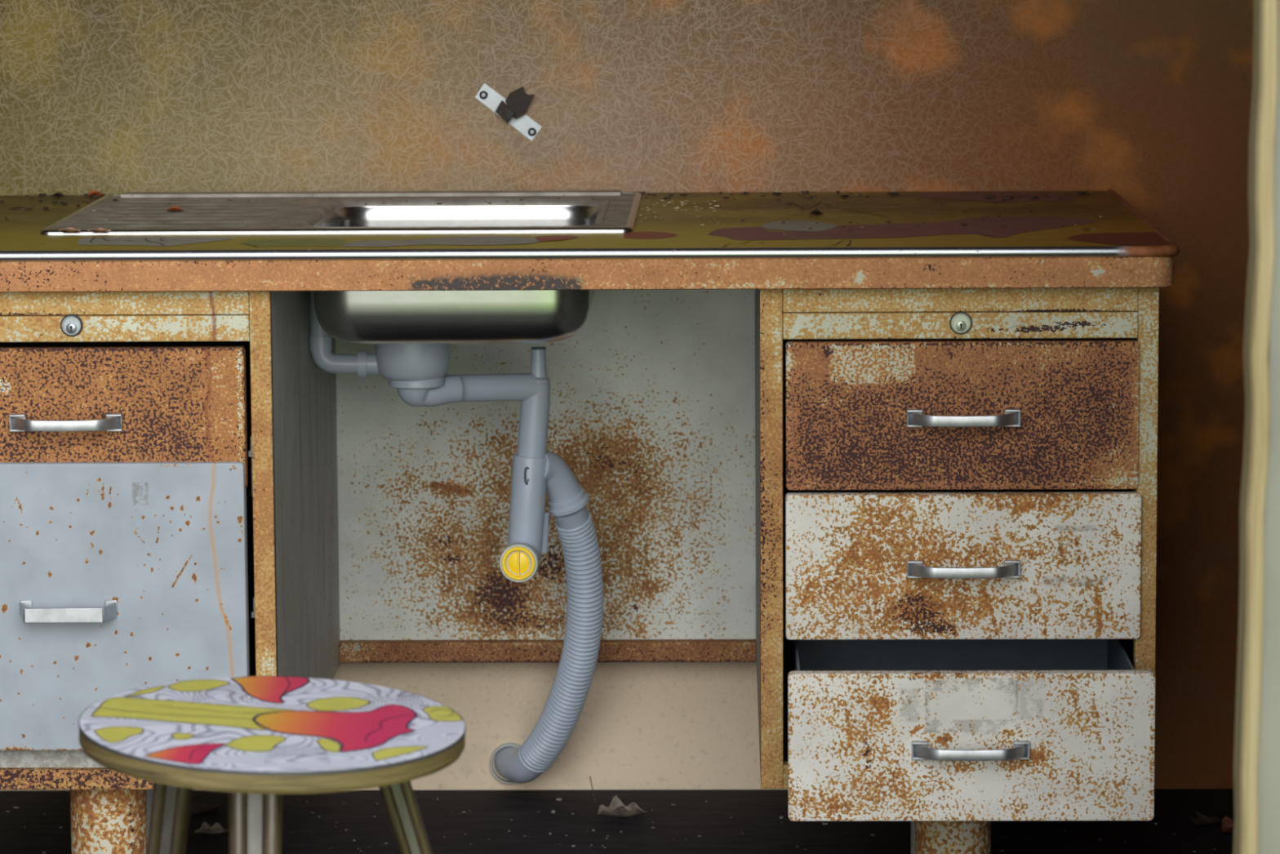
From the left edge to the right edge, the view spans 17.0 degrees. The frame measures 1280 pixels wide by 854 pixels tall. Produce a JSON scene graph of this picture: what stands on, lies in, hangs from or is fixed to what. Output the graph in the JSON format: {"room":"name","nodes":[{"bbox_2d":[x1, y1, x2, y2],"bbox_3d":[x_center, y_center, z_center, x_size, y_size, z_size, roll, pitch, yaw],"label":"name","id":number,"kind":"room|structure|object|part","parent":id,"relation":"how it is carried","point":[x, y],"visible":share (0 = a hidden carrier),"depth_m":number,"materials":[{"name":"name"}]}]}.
{"room":"damaged room","nodes":[
{"label":"damaged room","id":0,"kind":"room"},
{"bbox_2d":[0,788,1234,853],"bbox_3d":[-0.241,0.585,3.972,3.150,0.060,2.270,0,8,1],"label":"floor","id":1,"kind":"structure","parent":0,"point":[757,813],"depth_m":4.78,"materials":[{"name":"black wood"}]},
{"bbox_2d":[195,821,228,833],"bbox_3d":[-0.477,0.447,4.755,0.036,0.010,0.034,6,10,40],"label":"leaf","id":2,"kind":"object","parent":1,"relation":"on","point":[206,828],"visible":0.97,"depth_m":4.76,"materials":[{"name":"brown plant"}]},
{"bbox_2d":[78,675,466,853],"bbox_3d":[-0.240,0.435,3.136,0.344,0.462,0.292,0,8,1],"label":"stool","id":3,"kind":"object","parent":1,"relation":"on","point":[256,740],"visible":1,"depth_m":3.08,"materials":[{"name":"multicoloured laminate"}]},
{"bbox_3d":[-0.369,0.439,3.218,0.111,0.433,0.023,7,11,44],"label":"leg","id":4,"kind":"part","parent":3,"relation":"part of","materials":[{"name":"silver metal"}]},
{"bbox_3d":[-0.273,0.464,3.038,0.038,0.428,0.091,0,8,1],"label":"leg","id":5,"kind":"part","parent":3,"relation":"part of","materials":[{"name":"silver metal"}]},
{"bbox_3d":[-0.267,0.223,3.114,0.280,0.034,0.280,0,8,1],"label":"seat","id":6,"kind":"part","parent":3,"relation":"part of","materials":[{"name":"white laminate"}]},
{"bbox_3d":[-0.132,0.441,3.215,0.148,0.428,0.014,-4,8,-26],"label":"leg","id":7,"kind":"part","parent":3,"relation":"part of","materials":[{"name":"silver metal"}]},
{"bbox_2d":[0,189,1179,853],"bbox_3d":[-0.116,0.135,4.485,1.300,0.695,0.884,0,8,1],"label":"counter cabinet","id":8,"kind":"object","parent":1,"relation":"on","point":[929,505],"visible":0.98,"depth_m":4.22,"materials":[{"name":"metal"}]},
{"bbox_3d":[-0.554,0.330,4.283,0.350,0.018,0.018,0,8,1],"label":"rail","id":9,"kind":"part","parent":8,"relation":"part of","materials":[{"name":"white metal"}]},
{"bbox_2d":[52,191,64,197],"bbox_3d":[-0.659,-0.263,4.853,0.014,0.006,0.020,0,8,1],"label":"leaf","id":10,"kind":"object","parent":8,"relation":"on","point":[58,194],"visible":1,"depth_m":4.85,"materials":[{"name":"black plant"}]},
{"bbox_3d":[-0.565,-0.003,4.205,0.111,0.017,0.026,0,8,1],"label":"handle","id":11,"kind":"part","parent":8,"relation":"part of","materials":[{"name":"silver metal"}]},
{"bbox_3d":[-0.565,0.182,4.219,0.096,0.018,0.027,0,8,1],"label":"handle","id":12,"kind":"part","parent":8,"relation":"part of","materials":[{"name":"silver metal"}]},
{"bbox_2d":[58,227,80,231],"bbox_3d":[-0.581,-0.200,4.354,0.018,0.004,0.018,7,10,43],"label":"leaf","id":13,"kind":"object","parent":8,"relation":"on","point":[68,229],"visible":1,"depth_m":4.35,"materials":[{"name":"brown plant"}]},
{"bbox_2d":[88,190,105,197],"bbox_3d":[-0.617,-0.264,4.849,0.020,0.007,0.020,4,9,29],"label":"leaf","id":14,"kind":"object","parent":8,"relation":"on","point":[94,193],"visible":1,"depth_m":4.84,"materials":[{"name":"orange plant"}]},
{"bbox_3d":[-0.555,0.350,4.276,0.348,0.020,0.020,0,8,1],"label":"rail","id":15,"kind":"part","parent":8,"relation":"part of","materials":[{"name":"brown metal"}]},
{"bbox_2d":[87,227,111,231],"bbox_3d":[-0.551,-0.200,4.352,0.019,0.003,0.018,-6,9,-37],"label":"leaf","id":16,"kind":"object","parent":8,"relation":"on","point":[100,229],"visible":1,"depth_m":4.35,"materials":[{"name":"brown plant"}]},
{"bbox_3d":[-0.557,-0.123,4.212,0.348,0.024,0.020,0,8,1],"label":"rail","id":17,"kind":"part","parent":8,"relation":"part of","materials":[{"name":"beige metal"}]},
{"bbox_3d":[-0.557,-0.097,4.214,0.348,0.026,0.020,0,8,1],"label":"lock rail","id":18,"kind":"part","parent":8,"relation":"part of","materials":[{"name":"beige metal"}]},
{"bbox_3d":[-0.554,-0.030,4.396,0.338,0.142,0.360,0,8,1],"label":"drawer","id":19,"kind":"part","parent":8,"relation":"part of","materials":[{"name":"brown metal"}]},
{"bbox_3d":[-0.554,0.154,4.415,0.338,0.288,0.370,0,8,1],"label":"drawer","id":20,"kind":"part","parent":8,"relation":"part of","materials":[{"name":"grey metal"}]},
{"bbox_3d":[-0.557,-0.105,4.245,0.349,0.040,0.020,0,8,1],"label":"cross rail","id":21,"kind":"part","parent":8,"relation":"part of","materials":[{"name":"beige metal"}]},
{"bbox_3d":[-0.354,0.068,4.567,0.001,0.500,0.679,0,8,1],"label":"panel","id":22,"kind":"part","parent":8,"relation":"part of","materials":[{"name":"grey metal"}]},
{"bbox_2d":[40,190,641,343],"bbox_3d":[-0.305,-0.171,4.600,0.606,0.130,0.474,0,8,1],"label":"sink","id":23,"kind":"object","parent":8,"relation":"in","point":[534,316],"visible":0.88,"depth_m":4.44,"materials":[{"name":"silver metal"}]},
{"bbox_2d":[166,205,183,211],"bbox_3d":[-0.502,-0.235,4.621,0.018,0.005,0.030,0,8,1],"label":"leaf","id":24,"kind":"object","parent":23,"relation":"on","point":[175,208],"visible":1,"depth_m":4.62,"materials":[{"name":"orange plant"}]},
{"bbox_2d":[308,291,589,582],"bbox_3d":[-0.195,-0.001,4.611,0.313,0.339,0.092,-3,8,-22],"label":"pipe","id":25,"kind":"object","parent":23,"relation":"attached to","point":[418,371],"visible":0.96,"depth_m":4.62,"materials":[{"name":"grey plastic"}]},
{"bbox_2d":[493,506,603,782],"bbox_3d":[-0.094,0.243,4.830,0.074,0.362,0.259,-3,8,-18],"label":"hose","id":26,"kind":"object","parent":25,"relation":"attached to","point":[560,714],"visible":1,"depth_m":4.79,"materials":[{"name":"grey plastic"}]},
{"bbox_3d":[-0.193,-0.167,4.575,0.315,0.127,0.375,0,8,1],"label":"bowl","id":27,"kind":"part","parent":23,"relation":"part of","materials":[{"name":"silver metal"}]},
{"bbox_3d":[-0.107,0.010,4.891,0.479,0.472,0.010,0,8,1],"label":"modesty panel","id":28,"kind":"part","parent":8,"relation":"part of","materials":[{"name":"metal"}]},
{"bbox_2d":[0,191,1099,230],"bbox_3d":[-0.120,-0.239,4.647,1.228,0.005,0.489,1,8,8],"label":"crumbs","id":29,"kind":"object","parent":8,"relation":"on","point":[802,192],"visible":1,"depth_m":4.76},
{"bbox_2d":[93,200,1102,227],"bbox_3d":[-0.042,-0.229,4.570,1.086,0.004,0.402,2,8,14],"label":"crumbs","id":30,"kind":"object","parent":8,"relation":"on","point":[682,202],"visible":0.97,"depth_m":4.65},
{"bbox_3d":[0.316,0.346,4.257,0.348,0.024,0.020,0,8,1],"label":"rail","id":31,"kind":"part","parent":8,"relation":"part of","materials":[{"name":"brown metal"}]},
{"bbox_2d":[810,208,823,214],"bbox_3d":[0.188,-0.229,4.556,0.014,0.005,0.030,0,8,1],"label":"leaf","id":32,"kind":"object","parent":8,"relation":"on","point":[816,211],"visible":1,"depth_m":4.56,"materials":[{"name":"brown plant"}]},
{"bbox_3d":[0.314,-0.108,4.226,0.348,0.040,0.020,0,8,1],"label":"cross rail","id":33,"kind":"part","parent":8,"relation":"part of","materials":[{"name":"brown metal"}]},
{"bbox_3d":[0.314,-0.126,4.194,0.347,0.024,0.020,0,8,1],"label":"rail","id":34,"kind":"part","parent":8,"relation":"part of","materials":[{"name":"beige metal"}]},
{"bbox_3d":[0.314,-0.100,4.196,0.347,0.026,0.020,0,8,1],"label":"lock rail","id":35,"kind":"part","parent":8,"relation":"part of","materials":[{"name":"beige metal"}]},
{"bbox_3d":[0.320,-0.034,4.376,0.346,0.146,0.363,0,8,1],"label":"drawer","id":36,"kind":"part","parent":8,"relation":"part of","materials":[{"name":"paint"}]},
{"bbox_3d":[0.322,0.114,4.393,0.349,0.145,0.368,0,8,1],"label":"drawer","id":37,"kind":"part","parent":8,"relation":"part of","materials":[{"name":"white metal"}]},
{"bbox_3d":[0.318,0.141,4.198,0.111,0.017,0.026,0,8,1],"label":"handle","id":38,"kind":"part","parent":8,"relation":"part of","materials":[{"name":"silver metal"}]},
{"bbox_3d":[0.317,-0.008,4.183,0.111,0.017,0.026,0,8,1],"label":"handle","id":39,"kind":"part","parent":8,"relation":"part of","materials":[{"name":"silver metal"}]},
{"bbox_3d":[0.315,0.309,4.067,0.112,0.017,0.026,0,8,1],"label":"handle","id":40,"kind":"part","parent":8,"relation":"part of","materials":[{"name":"silver metal"}]},
{"bbox_3d":[0.319,0.283,4.251,0.349,0.144,0.345,0,8,1],"label":"drawer","id":41,"kind":"part","parent":8,"relation":"part of","materials":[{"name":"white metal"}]},
{"bbox_2d":[590,775,595,801],"bbox_3d":[-0.054,0.415,4.907,0.002,0.028,0.016,-3,8,-22],"label":"twig","id":42,"kind":"object","parent":1,"relation":"on","point":[590,775],"visible":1,"depth_m":4.91,"materials":[{"name":"wood"}]},
{"bbox_2d":[6,797,1215,853],"bbox_3d":[-0.036,0.444,4.788,1.374,0.002,0.269,0,8,1],"label":"floor grit","id":43,"kind":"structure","parent":1,"relation":"on","point":[557,798],"depth_m":4.78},
{"bbox_2d":[597,795,647,817],"bbox_3d":[-0.022,0.430,4.825,0.046,0.020,0.049,7,11,44],"label":"leaf","id":44,"kind":"object","parent":1,"relation":"on","point":[616,808],"visible":1,"depth_m":4.83,"materials":[{"name":"plant"}]},
{"bbox_2d":[1189,810,1222,824],"bbox_3d":[0.634,0.438,4.773,0.040,0.010,0.046,0,8,1],"label":"leaf","id":45,"kind":"object","parent":1,"relation":"on","point":[1202,819],"visible":1,"depth_m":4.78,"materials":[{"name":"brown plant"}]},
{"bbox_2d":[1221,816,1234,832],"bbox_3d":[0.654,0.442,4.729,0.022,0.014,0.050,0,8,1],"label":"leaf","id":46,"kind":"object","parent":1,"relation":"on","point":[1228,824],"visible":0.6,"depth_m":4.74,"materials":[{"name":"brown plant"}]},
{"bbox_2d":[0,0,1253,790],"bbox_3d":[-0.226,-0.632,4.859,3.150,2.120,0.050,0,8,1],"label":"wall","id":47,"kind":"structure","parent":0,"point":[1148,102],"depth_m":4.87,"materials":[{"name":"brown paint"}]},
{"bbox_2d":[489,742,521,783],"bbox_3d":[-0.150,0.390,4.965,0.048,0.048,0.014,0,8,1],"label":"flange","id":48,"kind":"object","parent":47,"relation":"attached to","point":[508,744],"visible":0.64,"depth_m":4.96,"materials":[{"name":"plastic"}]},
{"bbox_2d":[475,83,542,141],"bbox_3d":[-0.150,-0.357,4.859,0.076,0.066,0.020,0,8,1],"label":"bracket","id":49,"kind":"object","parent":47,"relation":"attached to","point":[512,109],"visible":1,"depth_m":4.86,"materials":[{"name":"metal"}]},
{"bbox_2d":[1257,11,1279,853],"bbox_3d":[0.856,-0.365,2.792,0.902,2.120,0.030,0,8,1],"label":"door","id":50,"kind":"structure","parent":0,"point":[1269,734],"depth_m":2.85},
{"bbox_2d":[1232,0,1279,853],"bbox_3d":[0.413,-0.363,2.798,0.040,2.120,0.040,0,8,1],"label":"trim","id":51,"kind":"structure","parent":50,"relation":"attached to","point":[1266,12],"depth_m":2.83,"materials":[{"name":"beige wood"}]}
]}

